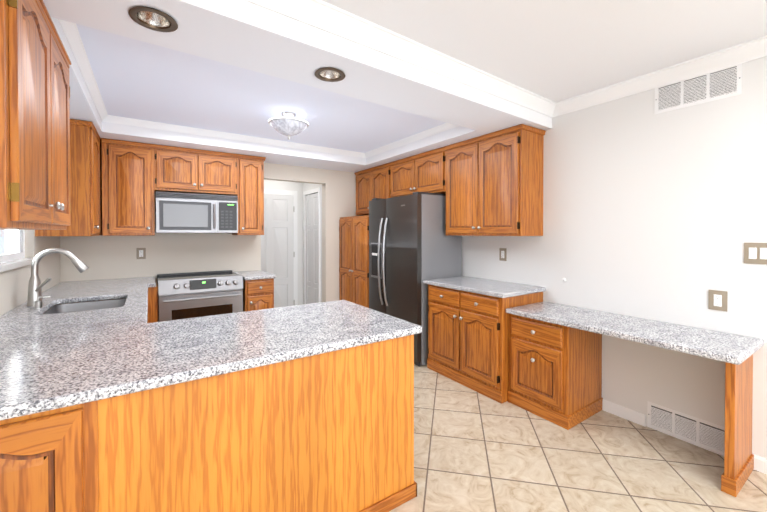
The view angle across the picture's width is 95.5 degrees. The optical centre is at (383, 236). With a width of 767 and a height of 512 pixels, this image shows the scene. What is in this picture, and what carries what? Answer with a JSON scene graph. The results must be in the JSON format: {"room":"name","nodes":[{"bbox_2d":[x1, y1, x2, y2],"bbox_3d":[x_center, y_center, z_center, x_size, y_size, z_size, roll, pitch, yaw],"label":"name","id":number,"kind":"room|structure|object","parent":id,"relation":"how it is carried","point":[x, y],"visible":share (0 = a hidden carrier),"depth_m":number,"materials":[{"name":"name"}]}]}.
{"room":"kitchen","nodes":[
{"label":"kitchen","id":0,"kind":"room"},
{"bbox_2d":[0,230,63,315],"bbox_3d":[-1.510,0.027,0.764,0.160,2.750,9.500,0,1,-34],"label":"wall","id":1,"kind":"structure","parent":0,"point":[14,283],"depth_m":2.70,"materials":[{"name":"white paint"}]},
{"bbox_2d":[0,230,33,271],"bbox_3d":[-2.530,-0.284,2.305,0.190,0.980,0.900,0,1,-34],"label":"window","id":2,"kind":"structure","parent":1,"relation":"in","point":[12,249],"depth_m":2.44,"materials":[{"name":"white glass"}]},
{"bbox_2d":[0,0,70,229],"bbox_3d":[-1.572,-0.485,1.385,0.431,0.910,0.990,0,1,-34],"label":"upper cabinet","id":3,"kind":"object","parent":1,"relation":"attached to","point":[35,62],"visible":1,"depth_m":1.28,"materials":[{"name":"brown wood"}]},
{"bbox_2d":[35,119,101,235],"bbox_3d":[-2.829,-0.481,3.215,0.388,0.955,0.949,0,1,-34],"label":"upper cabinet","id":4,"kind":"object","parent":1,"relation":"attached to","point":[86,177],"visible":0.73,"depth_m":2.90,"materials":[{"name":"brown wood"}]},
{"bbox_2d":[59,20,109,122],"bbox_3d":[-2.029,-1.077,2.410,0.048,0.057,1.830,0,1,-34],"label":"crown molding","id":5,"kind":"structure","parent":1,"relation":"attached to","point":[70,29],"depth_m":2.17,"materials":[{"name":"white"}]},
{"bbox_2d":[110,115,361,157],"bbox_3d":[-1.405,-1.093,3.976,2.830,0.057,0.048,0,1,-34],"label":"crown molding","id":6,"kind":"structure","parent":1,"relation":"attached to","point":[113,119],"depth_m":3.76,"materials":[{"name":"white wood"}]},
{"bbox_2d":[64,163,363,304],"bbox_3d":[-1.733,-0.014,4.609,3.720,2.750,0.130,0,1,-34],"label":"wall","id":7,"kind":"structure","parent":0,"point":[106,257],"depth_m":4.38,"materials":[{"name":"white paint"}]},
{"bbox_2d":[101,138,156,235],"bbox_3d":[-2.677,-0.486,3.676,0.432,0.956,0.353,0,1,-34],"label":"upper cabinet","id":8,"kind":"object","parent":7,"relation":"attached to","point":[136,176],"depth_m":3.53,"materials":[{"name":"brown wood"}]},
{"bbox_2d":[136,248,145,258],"bbox_3d":[-2.698,0.191,3.877,0.085,0.125,0.010,0,1,-34],"label":"electrical outlet","id":9,"kind":"object","parent":7,"relation":"attached to","point":[140,253],"visible":1,"depth_m":3.88,"materials":[{"name":"beige plastic"}]},
{"bbox_2d":[157,145,240,195],"bbox_3d":[-2.158,-0.730,4.022,0.820,0.475,0.353,0,1,-34],"label":"upper cabinet","id":10,"kind":"object","parent":7,"relation":"attached to","point":[179,169],"depth_m":3.88,"materials":[{"name":"brown wood"}]},
{"bbox_2d":[155,191,237,232],"bbox_3d":[-2.133,-0.257,3.993,0.804,0.435,0.439,0,1,-34],"label":"microwave","id":11,"kind":"object","parent":10,"relation":"attached to","point":[175,212],"visible":1,"depth_m":3.82,"materials":[{"name":"silver metal"}]},
{"bbox_2d":[232,155,264,234],"bbox_3d":[-1.690,-0.493,4.340,0.308,0.956,0.353,0,1,-34],"label":"upper cabinet","id":12,"kind":"object","parent":7,"relation":"attached to","point":[251,198],"depth_m":4.20,"materials":[{"name":"brown wood"}]},
{"bbox_2d":[261,189,297,307],"bbox_3d":[-1.807,0.299,5.528,0.940,2.105,0.106,0,1,-34],"label":"hall door","id":13,"kind":"structure","parent":7,"relation":"in","point":[279,251],"depth_m":5.64,"materials":[{"name":"white wood"}]},
{"bbox_2d":[303,187,319,303],"bbox_3d":[-1.137,0.304,5.567,0.046,2.095,0.660,0,1,-34],"label":"bifold closet door","id":14,"kind":"structure","parent":7,"relation":"in","point":[311,264],"depth_m":5.57,"materials":[{"name":"white wood"}]},
{"bbox_2d":[43,0,766,172],"bbox_3d":[0.242,-1.103,1.641,3.940,0.310,9.020,0,1,-34],"label":"ceiling","id":15,"kind":"structure","parent":0,"point":[241,67],"depth_m":2.17,"materials":[{"name":"white paint"}]},
{"bbox_2d":[128,6,177,31],"bbox_3d":[-0.998,-0.991,1.514,0.180,0.111,0.180,0,1,-34],"label":"recessed light","id":16,"kind":"object","parent":15,"relation":"in","point":[153,19],"visible":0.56,"depth_m":1.54,"materials":[{"name":"brown"}]},
{"bbox_2d":[268,111,308,139],"bbox_3d":[-0.861,-0.996,3.167,0.356,0.235,0.356,0,1,-34],"label":"ceiling light","id":17,"kind":"object","parent":15,"relation":"attached to","point":[287,123],"visible":1,"depth_m":3.08,"materials":[{"name":"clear glass"}]},
{"bbox_2d":[314,67,344,81],"bbox_3d":[-0.314,-0.996,2.043,0.180,0.111,0.180,0,1,-34],"label":"recessed light","id":18,"kind":"object","parent":15,"relation":"in","point":[327,74],"visible":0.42,"depth_m":2.08,"materials":[{"name":"brown"}]},
{"bbox_2d":[389,364,766,511],"bbox_3d":[-0.044,1.431,1.825,4.640,0.080,9.600,0,1,-34],"label":"floor","id":19,"kind":"structure","parent":0,"point":[474,451],"depth_m":2.12,"materials":[{"name":"tile"}]},
{"bbox_2d":[0,399,103,511],"bbox_3d":[-1.401,0.958,1.299,0.603,0.876,0.853,0,1,-34],"label":"base cabinet","id":20,"kind":"object","parent":19,"relation":"on","point":[51,460],"depth_m":1.06,"materials":[{"name":"brown wood"}]},
{"bbox_2d":[57,280,157,322],"bbox_3d":[-2.236,0.943,2.726,0.810,0.876,2.446,0,1,-34],"label":"base cabinet","id":21,"kind":"object","parent":19,"relation":"on","point":[152,304],"depth_m":3.42,"materials":[{"name":"brown wood"}]},
{"bbox_2d":[0,277,151,420],"bbox_3d":[-2.019,0.489,2.345,0.750,0.038,3.313,0,1,-34],"label":"countertop","id":22,"kind":"structure","parent":21,"relation":"on","point":[120,371],"depth_m":1.82,"materials":[{"name":"stone"}]},
{"bbox_2d":[34,296,49,308],"bbox_3d":[-2.245,0.433,2.295,0.080,0.075,0.044,0,1,-34],"label":"soap pump","id":23,"kind":"object","parent":22,"relation":"on","point":[37,303],"visible":1,"depth_m":2.28,"materials":[{"name":"silver metal"}]},
{"bbox_2d":[26,248,88,305],"bbox_3d":[-2.265,0.275,2.424,0.326,0.389,0.134,0,1,-34],"label":"faucet","id":24,"kind":"object","parent":22,"relation":"on","point":[35,285],"visible":0.92,"depth_m":2.37,"materials":[{"name":"silver metal"}]},
{"bbox_2d":[42,299,125,314],"bbox_3d":[-2.086,0.604,2.456,0.459,0.190,0.624,0,1,-34],"label":"sink","id":25,"kind":"object","parent":22,"relation":"in","point":[82,306],"visible":0.08,"depth_m":2.67,"materials":[{"name":"silver metal"}]},
{"bbox_2d":[148,276,155,286],"bbox_3d":[-2.426,0.475,3.664,0.046,0.038,0.669,0,1,-34],"label":"countertop","id":26,"kind":"structure","parent":21,"relation":"on","point":[149,278],"depth_m":3.60,"materials":[{"name":"stone"}]},
{"bbox_2d":[157,270,242,321],"bbox_3d":[-2.044,0.889,3.883,0.795,0.920,0.703,0,1,-34],"label":"range","id":27,"kind":"object","parent":19,"relation":"on","point":[192,294],"visible":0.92,"depth_m":3.65,"materials":[{"name":"silver metal"}]},
{"bbox_2d":[242,278,273,311],"bbox_3d":[-1.576,0.927,4.232,0.320,0.876,0.683,0,1,-34],"label":"base cabinet","id":28,"kind":"object","parent":19,"relation":"on","point":[258,294],"visible":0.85,"depth_m":3.97,"materials":[{"name":"brown wood"}]},
{"bbox_2d":[233,270,275,279],"bbox_3d":[-1.580,0.469,4.240,0.353,0.038,0.658,0,1,-34],"label":"countertop","id":29,"kind":"structure","parent":28,"relation":"on","point":[254,275],"depth_m":4.06,"materials":[{"name":"stone"}]},
{"bbox_2d":[104,334,416,511],"bbox_3d":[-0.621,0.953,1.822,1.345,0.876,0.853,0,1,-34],"label":"peninsula panel","id":30,"kind":"object","parent":19,"relation":"on","point":[332,431],"depth_m":1.45,"materials":[{"name":"brown wood"}]},
{"bbox_2d":[144,300,421,390],"bbox_3d":[-0.537,0.494,1.887,1.198,0.038,0.900,0,1,-34],"label":"countertop","id":31,"kind":"structure","parent":30,"relation":"on","point":[188,349],"depth_m":1.66,"materials":[{"name":"stone"}]},
{"bbox_2d":[339,215,368,307],"bbox_3d":[-0.166,0.537,5.020,0.663,1.640,0.941,0,1,-34],"label":"pantry","id":32,"kind":"object","parent":19,"relation":"on","point":[353,259],"visible":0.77,"depth_m":4.84,"materials":[{"name":"brown wood"}]},
{"bbox_2d":[369,192,461,365],"bbox_3d":[0.319,0.446,4.180,0.738,1.840,0.970,0,1,-34],"label":"refrigerator","id":33,"kind":"object","parent":19,"relation":"on","point":[412,245],"visible":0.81,"depth_m":3.81,"materials":[{"name":"grey metal"}]},
{"bbox_2d":[427,284,542,403],"bbox_3d":[0.941,0.936,3.400,0.638,0.876,0.924,0,1,-34],"label":"base cabinet","id":34,"kind":"object","parent":19,"relation":"on","point":[468,334],"visible":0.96,"depth_m":3.12,"materials":[{"name":"brown wood"}]},
{"bbox_2d":[423,276,545,297],"bbox_3d":[0.946,0.478,3.405,0.618,0.038,1.005,0,1,-34],"label":"countertop","id":35,"kind":"structure","parent":34,"relation":"on","point":[496,288],"depth_m":3.21,"materials":[{"name":"stone"}]},
{"bbox_2d":[507,314,602,429],"bbox_3d":[1.373,1.007,2.825,0.563,0.746,0.510,0,1,-34],"label":"base cabinet","id":36,"kind":"object","parent":19,"relation":"on","point":[554,373],"visible":0.98,"depth_m":2.64,"materials":[{"name":"brown wood"}]},
{"bbox_2d":[506,301,763,364],"bbox_3d":[1.621,0.618,2.461,0.553,0.038,1.382,0,1,-34],"label":"countertop","id":37,"kind":"structure","parent":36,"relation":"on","point":[725,347],"depth_m":2.20,"materials":[{"name":"stone"}]},
{"bbox_2d":[721,354,753,496],"bbox_3d":[2.028,1.016,1.987,0.410,0.746,0.060,0,1,-34],"label":"desk leg","id":38,"kind":"object","parent":19,"relation":"on","point":[738,462],"visible":0.79,"depth_m":1.90,"materials":[{"name":"brown wood"}]},
{"bbox_2d":[462,56,766,458],"bbox_3d":[1.710,0.004,2.929,0.120,2.750,9.500,0,1,-34],"label":"wall","id":39,"kind":"structure","parent":0,"point":[648,214],"depth_m":2.47,"materials":[{"name":"white paint"}]},
{"bbox_2d":[354,164,385,214],"bbox_3d":[-0.037,-0.654,5.094,0.353,0.650,0.943,0,1,-34],"label":"upper cabinet","id":40,"kind":"object","parent":39,"relation":"attached to","point":[371,182],"depth_m":5.05,"materials":[{"name":"brown wood"}]},
{"bbox_2d":[362,123,457,157],"bbox_3d":[0.280,-1.093,3.962,0.048,0.057,1.830,0,1,-34],"label":"crown molding","id":41,"kind":"structure","parent":39,"relation":"attached to","point":[446,126],"depth_m":3.91,"materials":[{"name":"white wood"}]},
{"bbox_2d":[244,0,577,116],"bbox_3d":[0.027,-1.096,1.970,3.570,0.092,0.246,0,1,-34],"label":"crown molding","id":42,"kind":"structure","parent":39,"relation":"attached to","point":[329,18],"depth_m":2.04,"materials":[{"name":"white"}]},
{"bbox_2d":[386,147,441,197],"bbox_3d":[0.514,-0.732,4.274,0.353,0.477,1.031,0,1,-34],"label":"upper cabinet","id":43,"kind":"object","parent":39,"relation":"attached to","point":[422,172],"depth_m":4.15,"materials":[{"name":"brown wood"}]},
{"bbox_2d":[442,124,545,235],"bbox_3d":[1.058,-0.484,3.466,0.353,0.956,0.921,0,1,-34],"label":"upper cabinet","id":44,"kind":"object","parent":39,"relation":"attached to","point":[490,184],"depth_m":3.19,"materials":[{"name":"brown wood"}]},
{"bbox_2d":[499,248,506,260],"bbox_3d":[1.216,0.185,3.549,0.010,0.128,0.082,0,1,-34],"label":"electrical outlet","id":45,"kind":"object","parent":39,"relation":"attached to","point":[502,254],"visible":1,"depth_m":3.54,"materials":[{"name":"beige plastic"}]},
{"bbox_2d":[602,399,645,426],"bbox_3d":[1.822,1.339,2.656,0.014,0.085,0.298,0,1,-34],"label":"baseboard","id":46,"kind":"structure","parent":39,"relation":"attached to","point":[639,418],"depth_m":2.64,"materials":[{"name":"white wood"}]},
{"bbox_2d":[550,35,766,117],"bbox_3d":[2.848,-1.086,1.047,0.078,0.092,4.925,0,1,-34],"label":"crown molding","id":47,"kind":"structure","parent":39,"relation":"attached to","point":[754,49],"depth_m":2.33,"materials":[{"name":"white wood"}]},
{"bbox_2d":[647,401,724,455],"bbox_3d":[2.034,1.288,2.347,0.006,0.186,0.430,0,1,-34],"label":"air vent","id":48,"kind":"object","parent":39,"relation":"in","point":[704,434],"visible":0.79,"depth_m":2.34,"materials":[{"name":"white metal"}]},
{"bbox_2d":[654,63,741,113],"bbox_3d":[2.052,-0.967,2.296,0.006,0.200,0.439,0,1,-34],"label":"air vent","id":49,"kind":"object","parent":39,"relation":"in","point":[714,85],"visible":1,"depth_m":2.27,"materials":[{"name":"white metal"}]},
{"bbox_2d":[708,290,727,311],"bbox_3d":[2.119,0.406,2.208,0.010,0.125,0.088,0,1,-34],"label":"outlet","id":50,"kind":"object","parent":39,"relation":"attached to","point":[717,300],"visible":1,"depth_m":2.21,"materials":[{"name":"beige plastic"}]},
{"bbox_2d":[744,243,766,263],"bbox_3d":[2.216,0.101,2.059,0.010,0.126,0.120,0,1,-34],"label":"switch plate","id":51,"kind":"object","parent":39,"relation":"attached to","point":[755,253],"visible":1,"depth_m":2.06,"materials":[{"name":"beige plastic"}]},
{"bbox_2d":[753,454,766,473],"bbox_3d":[3.201,1.361,0.605,0.014,0.085,3.755,0,1,-34],"label":"baseboard","id":52,"kind":"structure","parent":39,"relation":"attached to","point":[760,463],"depth_m":2.05,"materials":[{"name":"white"}]}
]}

